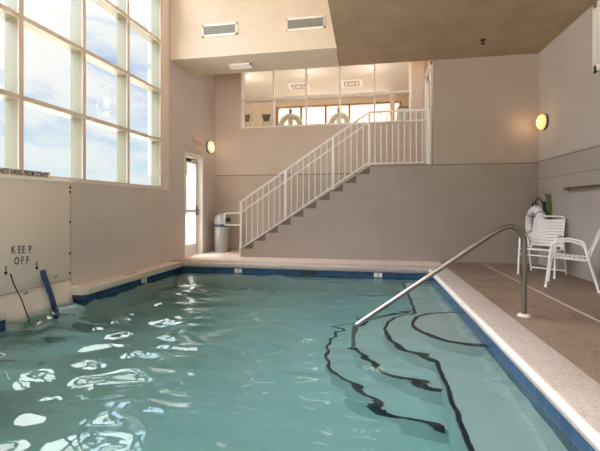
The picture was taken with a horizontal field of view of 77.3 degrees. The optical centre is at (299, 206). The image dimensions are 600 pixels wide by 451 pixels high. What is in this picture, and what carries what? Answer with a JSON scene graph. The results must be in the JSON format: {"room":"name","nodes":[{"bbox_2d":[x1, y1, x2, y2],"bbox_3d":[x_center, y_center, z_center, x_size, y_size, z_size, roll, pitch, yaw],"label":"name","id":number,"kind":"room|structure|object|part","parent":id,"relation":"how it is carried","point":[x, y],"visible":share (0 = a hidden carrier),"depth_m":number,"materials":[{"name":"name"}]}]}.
{"room":"indoor swimming pool","nodes":[
{"label":"indoor swimming pool","id":0,"kind":"room"},
{"bbox_2d":[81,0,214,283],"bbox_3d":[-3.497,-2.075,3.244,0.300,6.550,12.350,0,0,12],"label":"wall","id":1,"kind":"structure","parent":0,"point":[124,229],"depth_m":6.93,"materials":[{"name":"white paint"}]},
{"bbox_2d":[0,175,71,320],"bbox_3d":[-3.067,0.504,4.280,0.130,1.692,1.195,0,0,12],"label":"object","id":2,"kind":"object","parent":1,"relation":"attached to","point":[35,213],"visible":0.94,"depth_m":4.32,"materials":[{"name":"beige plastic"}]},
{"bbox_2d":[8,271,27,316],"bbox_3d":[-3.046,1.171,4.117,0.254,0.957,0.045,0,0,-35],"label":"strap","id":3,"kind":"object","parent":2,"relation":"attached to","point":[9,272],"visible":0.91,"depth_m":4.10,"materials":[{"name":"black fabric"}]},
{"bbox_3d":[-3.101,-0.322,4.287,0.050,0.040,1.195,0,0,12],"label":"rail","id":4,"kind":"part","parent":2,"relation":"part of","materials":[{"name":"white"}]},
{"bbox_2d":[39,266,56,307],"bbox_3d":[-2.953,1.177,4.473,0.257,0.947,0.084,0,0,-17],"label":"strap","id":5,"kind":"object","parent":2,"relation":"attached to","point":[46,282],"visible":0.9,"depth_m":4.46,"materials":[{"name":"blue"}]},
{"bbox_2d":[70,182,80,286],"bbox_3d":[-2.971,0.356,4.948,0.018,1.363,0.178,0,0,12],"label":"trim","id":6,"kind":"structure","parent":1,"relation":"attached to","point":[75,280],"depth_m":4.95,"materials":[{"name":"white paint"}]},
{"bbox_2d":[0,0,168,189],"bbox_3d":[-3.587,-2.663,2.522,0.205,4.675,9.500,0,0,12],"label":"window","id":7,"kind":"structure","parent":1,"relation":"in","point":[12,12],"depth_m":5.13,"materials":[{"name":"beige"}]},
{"bbox_2d":[0,167,49,177],"bbox_3d":[-3.129,-0.384,4.209,0.010,0.076,0.750,0,0,12],"label":"strip","id":8,"kind":"object","parent":7,"relation":"attached to","point":[17,171],"visible":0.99,"depth_m":4.25,"materials":[{"name":"white plastic"}]},
{"bbox_2d":[185,151,203,257],"bbox_3d":[-2.370,-0.052,8.170,0.172,2.205,0.835,0,0,12],"label":"door","id":9,"kind":"structure","parent":1,"relation":"in","point":[196,160],"depth_m":8.49,"materials":[{"name":"white"}]},
{"bbox_2d":[193,136,201,150],"bbox_3d":[-2.256,-1.393,8.256,0.037,0.285,0.320,0,0,12],"label":"exit sign","id":10,"kind":"object","parent":1,"relation":"attached to","point":[197,142],"visible":1,"depth_m":8.20,"materials":[{"name":"beige"}]},
{"bbox_2d":[206,141,214,152],"bbox_3d":[-2.092,-1.410,8.823,0.124,0.286,0.286,0,0,12],"label":"wall light","id":11,"kind":"object","parent":1,"relation":"attached to","point":[210,147],"visible":1,"depth_m":8.74,"materials":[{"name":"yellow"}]},
{"bbox_2d":[148,0,336,63],"bbox_3d":[-1.139,-4.090,7.071,3.670,2.520,0.180,0,0,10],"label":"wall","id":12,"kind":"structure","parent":0,"point":[262,32],"depth_m":6.97,"materials":[{"name":"beige paint"}]},
{"bbox_2d":[202,22,237,37],"bbox_3d":[-1.508,-3.325,7.036,0.705,0.230,0.018,0,0,10],"label":"air vent","id":13,"kind":"object","parent":12,"relation":"in","point":[221,29],"visible":1,"depth_m":7.03,"materials":[{"name":"white metal"}]},
{"bbox_2d":[286,15,324,31],"bbox_3d":[0.096,-3.305,6.749,0.725,0.230,0.018,0,0,10],"label":"air vent","id":14,"kind":"object","parent":12,"relation":"in","point":[310,22],"visible":1,"depth_m":6.75,"materials":[{"name":"white metal"}]},
{"bbox_2d":[148,69,408,175],"bbox_3d":[0.660,-2.195,10.802,8.700,2.750,3.700,0,0,10],"label":"wall","id":15,"kind":"structure","parent":0,"point":[266,107],"depth_m":12.39,"materials":[{"name":"beige"}]},
{"bbox_2d":[276,101,400,124],"bbox_3d":[1.228,-2.520,12.418,4.110,1.740,0.120,0,0,10],"label":"window","id":16,"kind":"structure","parent":15,"relation":"in","point":[396,102],"depth_m":12.43,"materials":[{"name":"brown"}]},
{"bbox_2d":[397,106,408,119],"bbox_3d":[3.306,-2.175,11.910,0.420,2.050,0.072,0,0,10],"label":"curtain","id":17,"kind":"object","parent":16,"relation":"hanging from","point":[398,106],"visible":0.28,"depth_m":11.88,"materials":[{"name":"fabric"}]},
{"bbox_2d":[390,90,394,120],"bbox_3d":[2.847,-2.195,11.555,0.140,2.750,0.150,0,0,10],"label":"trim","id":18,"kind":"structure","parent":15,"relation":"attached to","point":[392,96],"depth_m":11.48,"materials":[{"name":"beige"}]},
{"bbox_2d":[187,61,424,249],"bbox_3d":[0.119,-1.125,8.908,5.900,4.650,0.220,0,0,10],"label":"wall","id":19,"kind":"structure","parent":0,"point":[246,159],"depth_m":8.90,"materials":[{"name":"beige paint"}]},
{"bbox_2d":[241,62,411,128],"bbox_3d":[0.539,-2.672,8.772,3.980,1.555,0.140,0,0,10],"label":"window","id":20,"kind":"structure","parent":19,"relation":"in","point":[306,97],"depth_m":8.77,"materials":[{"name":"white"}]},
{"bbox_2d":[245,62,408,102],"bbox_3d":[0.660,-3.635,10.802,8.500,0.130,3.700,0,0,10],"label":"ceiling","id":21,"kind":"structure","parent":0,"point":[388,76],"depth_m":10.58,"materials":[{"name":"beige paint"}]},
{"bbox_2d":[287,82,309,89],"bbox_3d":[-0.032,-3.556,11.078,0.600,0.028,0.600,0,0,10],"label":"ceiling vent","id":22,"kind":"object","parent":21,"relation":"in","point":[293,86],"visible":0.82,"depth_m":11.02,"materials":[{"name":"white"}]},
{"bbox_2d":[341,79,362,87],"bbox_3d":[1.494,-3.556,10.806,0.600,0.028,0.600,0,0,10],"label":"ceiling vent","id":23,"kind":"object","parent":21,"relation":"in","point":[356,82],"visible":0.98,"depth_m":10.78,"materials":[{"name":"white metal"}]},
{"bbox_2d":[176,0,597,75],"bbox_3d":[-0.069,-4.090,2.029,7.550,2.520,11.170,0,0,10],"label":"ceiling","id":24,"kind":"structure","parent":0,"point":[366,32],"depth_m":6.05,"materials":[{"name":"beige paint"}]},
{"bbox_2d":[228,63,253,69],"bbox_3d":[-1.180,-2.812,7.494,0.470,0.035,0.200,0,0,10],"label":"recessed light","id":25,"kind":"object","parent":24,"relation":"in","point":[240,65],"visible":1,"depth_m":7.48,"materials":[{"name":"white"}]},
{"bbox_2d":[230,65,251,68],"bbox_3d":[-1.180,-2.816,7.494,0.420,0.028,0.152,0,0,10],"label":"diffuser","id":26,"kind":"object","parent":25,"relation":"attached to","point":[231,66],"depth_m":7.48,"materials":[{"name":"white plastic"}]},
{"bbox_2d":[182,250,599,383],"bbox_3d":[-0.018,1.125,2.619,7.177,0.150,12.350,0,0,10],"label":"floor","id":27,"kind":"structure","parent":0,"point":[573,334],"depth_m":4.40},
{"bbox_2d":[213,213,229,251],"bbox_3d":[-1.830,0.599,8.819,0.403,0.903,0.388,0,0,10],"label":"waste bin","id":28,"kind":"object","parent":27,"relation":"on","point":[221,232],"visible":0.89,"depth_m":8.67,"materials":[{"name":"grey metal"}]},
{"bbox_3d":[-1.837,0.274,8.821,0.370,0.253,0.370,0,0,10],"label":"domed lid","id":29,"kind":"part","parent":28,"relation":"part of","materials":[{"name":"grey metal"}]},
{"bbox_2d":[0,259,599,450],"bbox_3d":[-0.779,1.793,3.999,5.660,1.514,6.260,0,0,10],"label":"swimming pool","id":30,"kind":"object","parent":27,"relation":"in","point":[568,395],"visible":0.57,"depth_m":3.34,"materials":[{"name":"paint"}]},
{"bbox_2d":[0,271,579,450],"bbox_3d":[-0.774,1.208,3.998,5.070,0.095,5.700,0,0,10],"label":"pool water","id":31,"kind":"object","parent":30,"relation":"in","point":[214,360],"visible":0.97,"depth_m":2.74,"materials":[{"name":"teal liquid"}]},
{"bbox_2d":[240,164,432,260],"bbox_3d":[0.752,0.115,8.119,3.889,1.870,1.110,0,0,10],"label":"wall","id":32,"kind":"structure","parent":27,"relation":"on","point":[383,212],"depth_m":7.45,"materials":[{"name":"beige paint"}]},
{"bbox_2d":[224,108,429,256],"bbox_3d":[0.451,-0.433,7.695,4.217,2.967,0.117,0,0,10],"label":"stair railing","id":33,"kind":"object","parent":32,"relation":"attached to","point":[427,109],"visible":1,"depth_m":7.59,"materials":[{"name":"white metal"}]},
{"bbox_3d":[-1.254,0.465,7.965,0.048,1.170,0.048,0,0,10],"label":"post","id":34,"kind":"part","parent":33,"relation":"part of","materials":[{"name":"white metal"}]},
{"bbox_3d":[-0.300,-0.198,7.794,0.048,1.136,0.048,0,0,10],"label":"post","id":35,"kind":"part","parent":33,"relation":"part of","materials":[{"name":"white metal"}]},
{"bbox_3d":[0.669,-0.866,7.621,0.048,1.112,0.048,0,0,10],"label":"post","id":36,"kind":"part","parent":33,"relation":"part of","materials":[{"name":"white metal"}]},
{"bbox_3d":[0.616,-1.004,7.631,3.822,1.825,0.042,0,0,10],"label":"rail","id":37,"kind":"part","parent":33,"relation":"part of","materials":[{"name":"white metal"}]},
{"bbox_3d":[0.618,0.010,7.630,3.818,1.781,0.030,0,0,10],"label":"rail","id":38,"kind":"part","parent":33,"relation":"part of","materials":[{"name":"white metal"}]},
{"bbox_3d":[1.383,-1.363,7.494,0.048,1.085,0.048,0,0,10],"label":"post","id":39,"kind":"part","parent":33,"relation":"part of","materials":[{"name":"white metal"}]},
{"bbox_3d":[2.497,-1.363,7.295,0.048,1.085,0.048,0,0,10],"label":"post","id":40,"kind":"part","parent":33,"relation":"part of","materials":[{"name":"white metal"}]},
{"bbox_2d":[355,224,530,324],"bbox_3d":[1.360,1.029,3.749,1.735,1.732,0.120,0,0,10],"label":"pool handrail","id":41,"kind":"object","parent":27,"relation":"attached to","point":[517,229],"visible":0.8,"depth_m":3.65,"materials":[{"name":"silver metal"}]},
{"bbox_2d":[517,215,566,278],"bbox_3d":[3.812,0.595,5.884,0.659,0.916,0.524,0,0,-40],"label":"chair","id":42,"kind":"object","parent":27,"relation":"on","point":[543,226],"visible":0.87,"depth_m":6.00,"materials":[{"name":"white plastic"}]},
{"bbox_3d":[3.626,0.738,6.048,0.575,0.630,0.027,0,0,-40],"label":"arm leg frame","id":43,"kind":"part","parent":42,"relation":"part of","materials":[{"name":"white metal"}]},
{"bbox_3d":[3.831,0.411,5.900,0.608,0.547,0.444,0,0,-40],"label":"seat frame","id":44,"kind":"part","parent":42,"relation":"part of","materials":[{"name":"white plastic"}]},
{"bbox_3d":[3.940,0.738,5.672,0.575,0.630,0.027,0,0,-40],"label":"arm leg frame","id":45,"kind":"part","parent":42,"relation":"part of","materials":[{"name":"white metal"}]},
{"bbox_2d":[485,265,599,321],"bbox_3d":[2.397,1.054,1.492,0.025,0.013,10.780,0,0,10],"label":"trim","id":46,"kind":"structure","parent":27,"relation":"attached to","point":[485,265],"depth_m":4.36,"materials":[{"name":"beige"}]},
{"bbox_2d":[544,228,599,292],"bbox_3d":[3.615,0.595,4.921,0.659,0.916,0.524,0,0,37],"label":"chair","id":47,"kind":"object","parent":27,"relation":"on","point":[552,253],"visible":1,"depth_m":4.87,"materials":[{"name":"white"}]},
{"bbox_3d":[3.733,0.738,5.140,0.575,0.630,0.027,0,0,37],"label":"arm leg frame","id":48,"kind":"part","parent":47,"relation":"part of","materials":[{"name":"white metal"}]},
{"bbox_3d":[3.635,0.411,4.906,0.608,0.547,0.444,0,0,37],"label":"seat frame","id":49,"kind":"part","parent":47,"relation":"part of","materials":[{"name":"white"}]},
{"bbox_2d":[425,60,432,71],"bbox_3d":[2.767,-2.135,7.876,0.163,2.630,0.880,0,0,10],"label":"wall","id":50,"kind":"structure","parent":0,"point":[426,62],"depth_m":8.05,"materials":[{"name":"beige paint"}]},
{"bbox_2d":[424,61,432,164],"bbox_3d":[2.742,-1.860,7.843,0.160,2.080,0.855,0,0,10],"label":"door","id":51,"kind":"structure","parent":50,"relation":"in","point":[427,77],"depth_m":8.19,"materials":[{"name":"white"}]},
{"bbox_2d":[431,53,538,263],"bbox_3d":[3.501,-0.815,7.181,1.853,4.030,0.230,0,0,10],"label":"wall","id":52,"kind":"structure","parent":0,"point":[485,110],"depth_m":7.08,"materials":[{"name":"beige paint"}]},
{"bbox_2d":[525,205,546,242],"bbox_3d":[4.144,0.305,6.594,0.151,0.673,0.673,0,0,10],"label":"life ring","id":53,"kind":"object","parent":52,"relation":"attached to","point":[536,210],"visible":0.61,"depth_m":6.68,"materials":[{"name":"white plastic"}]},
{"bbox_2d":[539,1,599,283],"bbox_3d":[3.549,-0.825,1.499,0.240,4.050,11.400,0,0,10],"label":"wall","id":54,"kind":"structure","parent":0,"point":[569,92],"depth_m":5.74,"materials":[{"name":"beige paint"}]},
{"bbox_2d":[532,198,545,211],"bbox_3d":[4.244,-0.024,6.678,0.214,0.289,0.100,0,0,10],"label":"wall bracket","id":55,"kind":"object","parent":54,"relation":"attached to","point":[543,202],"visible":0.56,"depth_m":6.66,"materials":[{"name":"black metal"}]},
{"bbox_2d":[536,114,548,129],"bbox_3d":[4.286,-1.510,6.660,0.124,0.286,0.286,0,0,10],"label":"wall light","id":56,"kind":"object","parent":54,"relation":"attached to","point":[542,122],"visible":1,"depth_m":6.57,"materials":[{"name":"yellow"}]},
{"bbox_3d":[4.327,-1.510,6.653,0.040,0.286,0.286,0,0,10],"label":"plate","id":57,"kind":"part","parent":56,"relation":"part of","materials":[{"name":"brown"}]},
{"bbox_2d":[545,194,551,222],"bbox_3d":[4.277,0.036,6.448,0.118,0.519,0.138,0,0,10],"label":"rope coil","id":58,"kind":"object","parent":54,"relation":"hanging from","point":[548,199],"visible":0.78,"depth_m":6.42,"materials":[{"name":"fabric"}]},
{"bbox_2d":[563,184,599,190],"bbox_3d":[3.987,-0.285,4.885,0.088,0.070,2.090,0,0,10],"label":"wall rail","id":59,"kind":"object","parent":54,"relation":"attached to","point":[596,185],"visible":1,"depth_m":5.38,"materials":[{"name":"brown metal"}]},
{"bbox_2d":[592,0,599,73],"bbox_3d":[4.007,-2.320,4.561,0.135,0.940,1.270,0,0,10],"label":"window","id":60,"kind":"structure","parent":54,"relation":"in","point":[596,7],"depth_m":5.11,"materials":[{"name":"white"}]},
{"bbox_3d":[0.660,-0.735,10.802,8.500,0.170,3.700,0,0,10],"label":"floor","id":61,"kind":"structure","parent":0,"visible":0},
{"bbox_2d":[245,102,254,126],"bbox_3d":[-1.282,-1.763,10.337,0.485,1.887,1.700,0,0,10],"label":"elliptical trainer","id":62,"kind":"object","parent":61,"relation":"on","point":[248,118],"visible":0.11,"depth_m":9.70,"materials":[{"name":"white"}]},
{"bbox_3d":[-1.195,-1.934,9.824,0.156,1.546,0.330,0,0,22],"label":"swing arm","id":63,"kind":"part","parent":62,"relation":"part of","materials":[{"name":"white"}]},
{"bbox_2d":[258,103,272,125],"bbox_3d":[-0.761,-1.763,10.294,0.485,1.887,1.700,0,0,10],"label":"elliptical trainer","id":64,"kind":"object","parent":61,"relation":"on","point":[265,118],"visible":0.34,"depth_m":9.68,"materials":[{"name":"white"}]},
{"bbox_3d":[-1.020,-1.934,9.843,0.156,1.546,0.330,0,0,-2],"label":"swing arm","id":65,"kind":"part","parent":64,"relation":"part of","materials":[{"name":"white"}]},
{"bbox_3d":[-0.674,-1.934,9.781,0.156,1.546,0.330,0,0,22],"label":"swing arm","id":66,"kind":"part","parent":64,"relation":"part of","materials":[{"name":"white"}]},
{"bbox_2d":[278,109,302,124],"bbox_3d":[-0.122,-1.680,10.406,0.760,1.720,1.556,0,0,10],"label":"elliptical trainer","id":67,"kind":"object","parent":61,"relation":"on","point":[290,117],"visible":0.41,"depth_m":9.67,"materials":[{"name":"white"}]},
{"bbox_2d":[328,107,349,122],"bbox_3d":[1.435,-1.680,10.133,0.760,1.720,1.556,0,0,39],"label":"treadmill","id":68,"kind":"object","parent":61,"relation":"on","point":[335,117],"visible":0.28,"depth_m":9.54,"materials":[{"name":"grey"}]},
{"bbox_2d":[396,108,407,120],"bbox_3d":[2.487,-1.632,9.714,0.520,1.624,1.200,0,0,10],"label":"exercise bike","id":69,"kind":"object","parent":61,"relation":"on","point":[401,114],"visible":0.12,"depth_m":9.20,"materials":[{"name":"grey"}]},
{"label":"outside","id":70,"kind":"structure","parent":0,"visible":0},
{"bbox_2d":[186,214,186,244],"bbox_3d":[-8.085,1.400,11.603,100.000,0.300,100.000,0,0,10],"label":"ground","id":71,"kind":"structure","parent":70,"point":[186,214],"depth_m":20.83,"materials":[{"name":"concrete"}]},
{"bbox_2d":[279,103,398,124],"bbox_3d":[2.885,-2.150,21.833,16.400,6.800,6.400,0,0,10],"label":"sky","id":72,"kind":"structure","parent":71,"relation":"on","point":[316,115],"depth_m":18.91,"materials":[{"name":"concrete"}]}
]}

